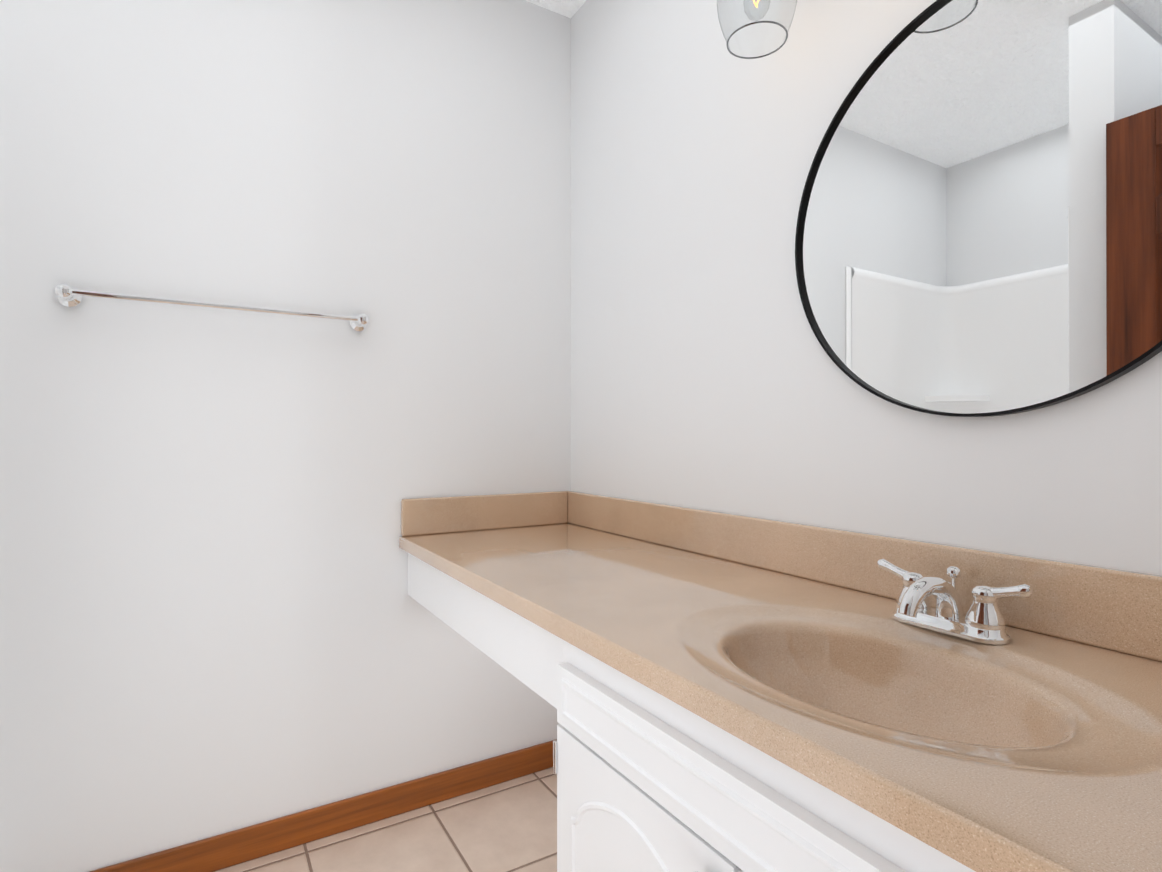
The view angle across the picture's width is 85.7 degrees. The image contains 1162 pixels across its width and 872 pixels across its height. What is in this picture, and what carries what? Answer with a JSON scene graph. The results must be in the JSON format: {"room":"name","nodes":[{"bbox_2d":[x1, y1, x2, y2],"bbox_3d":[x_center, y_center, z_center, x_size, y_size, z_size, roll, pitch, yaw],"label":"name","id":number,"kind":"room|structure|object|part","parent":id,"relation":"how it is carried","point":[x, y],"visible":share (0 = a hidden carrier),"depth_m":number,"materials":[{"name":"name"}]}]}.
{"room":"bathroom","nodes":[
{"label":"bathroom","id":0,"kind":"room"},
{"bbox_2d":[0,0,570,871],"bbox_3d":[-1.066,-0.158,1.499,2.350,2.440,0.100,0,0,-31],"label":"wall","id":1,"kind":"structure","parent":0,"point":[216,618],"depth_m":1.59,"materials":[{"name":"white paint"}]},
{"bbox_2d":[54,284,369,331],"bbox_3d":[-0.856,-0.310,1.524,0.670,0.050,0.072,0,0,-31],"label":"bar","id":2,"kind":"object","parent":1,"relation":"attached to","point":[68,296],"visible":1,"depth_m":1.46,"materials":[{"name":"silver metal"}]},
{"bbox_2d":[90,739,556,871],"bbox_3d":[-0.637,1.021,1.685,1.417,0.082,0.017,0,0,-31],"label":"baseboard","id":3,"kind":"structure","parent":1,"relation":"attached to","point":[228,849],"depth_m":1.65,"materials":[{"name":"brown wood"}]},
{"bbox_2d":[214,767,556,871],"bbox_3d":[-0.198,1.098,0.150,2.450,0.080,3.300,0,0,-31],"label":"floor","id":4,"kind":"structure","parent":0,"point":[509,826],"depth_m":1.65,"materials":[{"name":"tile"}]},
{"bbox_2d":[540,627,975,871],"bbox_3d":[0.422,0.686,0.760,0.556,0.748,0.898,0,0,-31],"label":"base cabinet","id":5,"kind":"object","parent":4,"relation":"on","point":[649,780],"depth_m":0.75,"materials":[{"name":"white wood"}]},
{"bbox_2d":[399,490,1161,871],"bbox_3d":[0.189,0.298,1.145,0.560,0.245,1.796,0,0,-31],"label":"countertop","id":6,"kind":"structure","parent":5,"relation":"on","point":[1035,744],"depth_m":0.85,"materials":[{"name":"stone"}]},
{"bbox_2d":[877,559,1033,644],"bbox_3d":[0.498,0.235,0.890,0.140,0.088,0.218,0,0,-31],"label":"faucet","id":7,"kind":"object","parent":6,"relation":"on","point":[982,620],"visible":1,"depth_m":0.87,"materials":[{"name":"silver metal"}]},
{"bbox_2d":[526,0,585,17],"bbox_3d":[-0.198,-1.422,0.157,2.450,0.080,3.300,0,0,-31],"label":"ceiling","id":8,"kind":"structure","parent":0,"point":[568,8],"depth_m":2.00,"materials":[{"name":"white paint"}]},
{"bbox_2d":[571,0,1161,575],"bbox_3d":[0.800,-0.160,0.755,0.120,2.440,3.300,0,0,-31],"label":"wall","id":9,"kind":"structure","parent":0,"point":[707,372],"depth_m":1.11,"materials":[{"name":"white paint"}]},
{"bbox_2d":[717,0,796,58],"bbox_3d":[0.535,-0.934,0.928,0.197,0.346,0.900,0,0,-31],"label":"sconce","id":10,"kind":"object","parent":9,"relation":"attached to","point":[759,17],"visible":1,"depth_m":1.20,"materials":[{"name":"clear glass"}]},
{"bbox_3d":[0.612,-0.370,0.970,0.019,0.680,0.680,0,0,-31],"label":"round mirror","id":11,"kind":"part","parent":9,"relation":"part of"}
]}

